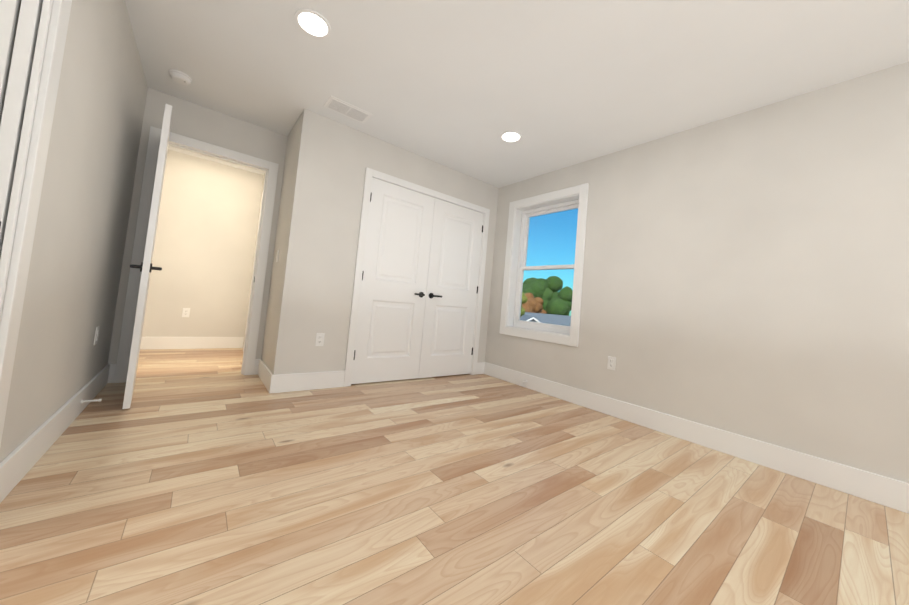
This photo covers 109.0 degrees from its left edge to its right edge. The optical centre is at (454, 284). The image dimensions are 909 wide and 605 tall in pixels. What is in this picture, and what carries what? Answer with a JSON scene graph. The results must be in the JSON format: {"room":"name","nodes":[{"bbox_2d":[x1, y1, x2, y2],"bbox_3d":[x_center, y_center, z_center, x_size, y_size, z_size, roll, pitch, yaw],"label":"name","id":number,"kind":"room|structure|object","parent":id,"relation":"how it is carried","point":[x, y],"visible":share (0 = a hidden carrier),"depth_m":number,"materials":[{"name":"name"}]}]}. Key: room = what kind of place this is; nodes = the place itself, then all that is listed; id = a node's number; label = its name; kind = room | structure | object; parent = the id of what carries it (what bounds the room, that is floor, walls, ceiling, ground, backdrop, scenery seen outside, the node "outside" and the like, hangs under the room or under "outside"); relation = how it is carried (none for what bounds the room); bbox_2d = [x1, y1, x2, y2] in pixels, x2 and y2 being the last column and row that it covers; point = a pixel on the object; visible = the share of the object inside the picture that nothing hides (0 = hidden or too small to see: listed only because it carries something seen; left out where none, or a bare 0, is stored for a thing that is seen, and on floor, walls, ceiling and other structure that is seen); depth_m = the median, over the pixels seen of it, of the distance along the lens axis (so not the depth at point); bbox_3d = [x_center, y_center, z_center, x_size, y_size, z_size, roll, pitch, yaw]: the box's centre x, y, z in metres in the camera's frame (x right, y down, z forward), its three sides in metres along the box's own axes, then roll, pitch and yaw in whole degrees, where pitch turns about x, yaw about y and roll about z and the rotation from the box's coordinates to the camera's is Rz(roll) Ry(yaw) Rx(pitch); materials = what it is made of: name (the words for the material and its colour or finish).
{"room":"empty bedroom","nodes":[
{"label":"empty bedroom","id":0,"kind":"room"},
{"bbox_2d":[0,0,147,462],"bbox_3d":[-1.225,-0.413,0.719,0.110,2.440,8.210,7,-4,-38],"label":"wall","id":1,"kind":"structure","parent":0,"point":[71,292],"depth_m":1.60,"materials":[{"name":"paint"}]},
{"bbox_2d":[0,0,42,257],"bbox_3d":[-1.739,-0.226,1.367,0.036,2.010,0.820,7,-4,-38],"label":"pocket door","id":2,"kind":"structure","parent":1,"relation":"in","point":[11,124],"depth_m":1.07,"materials":[{"name":"white wood"}]},
{"bbox_2d":[0,0,71,445],"bbox_3d":[-1.255,-0.236,0.742,0.133,2.085,0.992,7,-4,-38],"label":"door frame","id":3,"kind":"structure","parent":1,"relation":"attached to","point":[15,290],"depth_m":1.10,"materials":[{"name":"white wood"}]},
{"bbox_2d":[0,364,115,502],"bbox_3d":[-2.175,0.718,1.849,0.030,0.150,1.863,7,-4,-38],"label":"baseboard","id":4,"kind":"structure","parent":1,"relation":"attached to","point":[19,462],"depth_m":1.52,"materials":[{"name":"white wood"}]},
{"bbox_2d":[81,398,101,403],"bbox_3d":[-2.234,0.716,1.995,0.084,0.024,0.024,7,-4,-38],"label":"doorstop","id":5,"kind":"object","parent":4,"relation":"attached to","point":[94,400],"visible":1,"depth_m":1.99,"materials":[{"name":"white plastic"}]},
{"bbox_2d":[94,326,99,344],"bbox_3d":[-2.386,0.340,2.163,0.009,0.117,0.072,7,-4,-38],"label":"electrical outlet","id":6,"kind":"object","parent":1,"relation":"attached to","point":[96,335],"visible":1,"depth_m":2.15,"materials":[{"name":"white plastic"}]},
{"bbox_2d":[108,87,286,363],"bbox_3d":[-1.341,-0.255,3.754,3.480,2.440,0.120,7,-4,-38],"label":"wall","id":7,"kind":"structure","parent":0,"point":[199,122],"depth_m":2.92,"materials":[{"name":"paint"}]},
{"bbox_2d":[122,104,171,408],"bbox_3d":[-2.294,-0.217,2.434,0.157,2.030,0.794,8,-4,-42],"label":"entry door","id":8,"kind":"structure","parent":7,"relation":"in","point":[145,267],"depth_m":2.15,"materials":[{"name":"white wood"}]},
{"bbox_2d":[114,126,278,382],"bbox_3d":[-2.300,-0.219,3.000,0.960,2.120,0.160,7,-4,-38],"label":"door frame","id":9,"kind":"structure","parent":7,"relation":"attached to","point":[129,315],"depth_m":2.78,"materials":[{"name":"white wood"}]},
{"bbox_2d":[142,149,263,336],"bbox_3d":[-3.222,-0.389,4.295,1.180,2.440,0.120,7,-4,-38],"label":"wall","id":10,"kind":"structure","parent":0,"point":[205,241],"depth_m":4.19,"materials":[{"name":"paint"}]},
{"bbox_2d":[182,308,189,316],"bbox_3d":[-3.389,0.354,4.091,0.072,0.117,0.009,7,-4,-38],"label":"electrical outlet","id":11,"kind":"object","parent":10,"relation":"attached to","point":[185,312],"visible":1,"depth_m":4.09,"materials":[{"name":"white plastic"}]},
{"bbox_2d":[140,337,243,349],"bbox_3d":[-3.314,0.746,4.149,1.030,0.150,0.019,7,-4,-38],"label":"baseboard","id":12,"kind":"structure","parent":10,"relation":"attached to","point":[149,342],"depth_m":4.12,"materials":[{"name":"white wood"}]},
{"bbox_2d":[243,115,300,370],"bbox_3d":[-2.103,-0.323,3.726,0.120,2.440,2.160,7,-4,-38],"label":"wall","id":13,"kind":"structure","parent":0,"point":[280,246],"depth_m":3.05,"materials":[{"name":"paint"}]},
{"bbox_2d":[243,192,262,351],"bbox_3d":[-2.373,-0.179,3.929,0.020,2.130,0.990,7,-4,-38],"label":"door frame","id":14,"kind":"structure","parent":13,"relation":"attached to","point":[252,272],"depth_m":4.28,"materials":[{"name":"white wood"}]},
{"bbox_2d":[254,359,275,393],"bbox_3d":[-1.732,0.817,2.935,0.040,0.150,0.706,7,-4,-38],"label":"baseboard","id":15,"kind":"structure","parent":13,"relation":"attached to","point":[260,368],"depth_m":2.92,"materials":[{"name":"white wood"}]},
{"bbox_2d":[271,108,498,374],"bbox_3d":[-0.500,-0.193,3.538,2.420,2.440,0.120,7,-4,-38],"label":"wall","id":16,"kind":"structure","parent":0,"point":[334,159],"depth_m":2.96,"materials":[{"name":"paint"}]},
{"bbox_2d":[272,371,344,392],"bbox_3d":[-1.262,0.854,2.866,0.575,0.150,0.016,7,-4,-38],"label":"baseboard","id":17,"kind":"structure","parent":16,"relation":"attached to","point":[281,383],"depth_m":2.84,"materials":[{"name":"white wood"}]},
{"bbox_2d":[315,333,324,345],"bbox_3d":[-1.208,0.494,2.909,0.072,0.117,0.009,7,-4,-38],"label":"electrical outlet","id":18,"kind":"object","parent":16,"relation":"attached to","point":[319,341],"visible":1,"depth_m":2.90,"materials":[{"name":"white plastic"}]},
{"bbox_2d":[351,177,434,383],"bbox_3d":[-0.604,-0.017,3.376,0.774,2.030,0.096,7,-4,-38],"label":"closet door","id":19,"kind":"structure","parent":16,"relation":"in","point":[389,332],"depth_m":3.37,"materials":[{"name":"white wood"}]},
{"bbox_2d":[343,167,489,386],"bbox_3d":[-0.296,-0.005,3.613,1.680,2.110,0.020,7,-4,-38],"label":"trim","id":20,"kind":"structure","parent":16,"relation":"attached to","point":[370,173],"depth_m":3.17,"materials":[{"name":"white wood"}]},
{"bbox_2d":[418,198,483,377],"bbox_3d":[0.002,0.062,3.854,0.774,2.030,0.096,7,-4,-38],"label":"closet door","id":21,"kind":"structure","parent":16,"relation":"in","point":[451,300],"depth_m":3.84,"materials":[{"name":"white wood"}]},
{"bbox_2d":[0,348,908,604],"bbox_3d":[0.062,1.014,1.764,3.480,0.060,7.950,7,-4,-38],"label":"floor","id":22,"kind":"structure","parent":0,"point":[212,476],"depth_m":1.38,"materials":[{"name":"brown wood"}]},
{"bbox_2d":[125,0,908,187],"bbox_3d":[-0.307,-1.581,1.407,5.530,0.120,8.300,7,-4,-38],"label":"ceiling","id":23,"kind":"structure","parent":0,"point":[461,86],"depth_m":2.10,"materials":[{"name":"paint"}]},
{"bbox_2d":[169,69,191,84],"bbox_3d":[-2.123,-1.596,2.510,0.136,0.046,0.136,7,-4,-38],"label":"smoke detector","id":24,"kind":"object","parent":23,"relation":"attached to","point":[179,77],"visible":1,"depth_m":2.48,"materials":[{"name":"white plastic"}]},
{"bbox_2d":[295,8,330,37],"bbox_3d":[-0.833,-1.534,1.910,0.196,0.010,0.196,7,-4,-38],"label":"recessed light","id":25,"kind":"object","parent":23,"relation":"in","point":[313,23],"visible":1,"depth_m":1.90,"materials":[{"name":"white plastic"}]},
{"bbox_2d":[324,96,372,123],"bbox_3d":[-0.912,-1.493,2.783,0.360,0.010,0.200,7,-4,-38],"label":"ceiling vent","id":26,"kind":"object","parent":23,"relation":"in","point":[346,109],"visible":1,"depth_m":2.77,"materials":[{"name":"white plastic"}]},
{"bbox_2d":[500,131,521,141],"bbox_3d":[0.519,-1.357,2.976,0.196,0.010,0.196,7,-4,-38],"label":"recessed light","id":27,"kind":"object","parent":23,"relation":"in","point":[510,136],"visible":1,"depth_m":2.96,"materials":[{"name":"white plastic"}]},
{"bbox_2d":[485,62,908,482],"bbox_3d":[2.106,-0.032,2.334,0.200,2.440,6.620,7,-4,-38],"label":"wall","id":28,"kind":"structure","parent":0,"point":[746,274],"depth_m":2.21,"materials":[{"name":"paint"}]},
{"bbox_2d":[499,183,588,346],"bbox_3d":[1.031,-0.201,3.700,0.210,1.650,1.050,7,-4,-38],"label":"window","id":29,"kind":"structure","parent":28,"relation":"in","point":[527,215],"depth_m":3.77,"materials":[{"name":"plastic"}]},
{"bbox_2d":[607,356,615,370],"bbox_3d":[1.414,0.709,2.918,0.009,0.117,0.072,7,-4,-38],"label":"electrical outlet","id":30,"kind":"object","parent":28,"relation":"attached to","point":[611,364],"visible":1,"depth_m":2.92,"materials":[{"name":"white plastic"}]},
{"bbox_2d":[480,362,908,513],"bbox_3d":[2.129,1.099,1.940,0.016,0.150,5.670,7,-4,-38],"label":"baseboard","id":31,"kind":"structure","parent":28,"relation":"attached to","point":[879,489],"depth_m":2.19,"materials":[{"name":"white wood"}]},
{"label":"outside","id":32,"kind":"structure","parent":0,"visible":0},
{"bbox_2d":[520,294,527,316],"bbox_3d":[5.314,5.329,29.386,2.196,9.325,2.126,7,-4,-38],"label":"tree","id":33,"kind":"object","parent":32,"point":[524,300],"depth_m":28.87,"materials":[{"name":"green plant"}]},
{"bbox_2d":[522,293,541,312],"bbox_3d":[10.201,6.256,46.316,3.620,10.203,3.714,7,-4,-38],"label":"tree","id":34,"kind":"object","parent":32,"point":[533,303],"depth_m":45.16,"materials":[{"name":"orange plant"}]},
{"bbox_2d":[520,315,547,331],"bbox_3d":[5.040,5.759,23.209,7.500,7.050,5.720,5,-3,7],"label":"house","id":35,"kind":"structure","parent":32,"point":[532,319],"depth_m":20.96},
{"bbox_2d":[534,297,546,313],"bbox_3d":[11.863,6.666,47.177,2.597,9.771,2.690,7,-4,-38],"label":"tree","id":36,"kind":"object","parent":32,"point":[540,300],"depth_m":46.91,"materials":[{"name":"orange plant"}]},
{"bbox_2d":[522,276,562,300],"bbox_3d":[13.225,5.224,50.644,7.515,13.261,7.072,7,-4,-38],"label":"tree","id":37,"kind":"object","parent":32,"point":[546,292],"depth_m":48.57,"materials":[{"name":"green plant"}]},
{"bbox_2d":[524,312,570,325],"bbox_3d":[4.537,6.357,36.746,22.720,7.050,10.700,5,-3,-4],"label":"house","id":38,"kind":"structure","parent":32,"point":[551,319],"depth_m":36.44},
{"bbox_2d":[542,286,572,315],"bbox_3d":[14.976,6.054,48.334,5.482,11.658,5.880,7,-4,-38],"label":"tree","id":39,"kind":"object","parent":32,"point":[560,302],"depth_m":46.21,"materials":[{"name":"green plant"}]}
]}

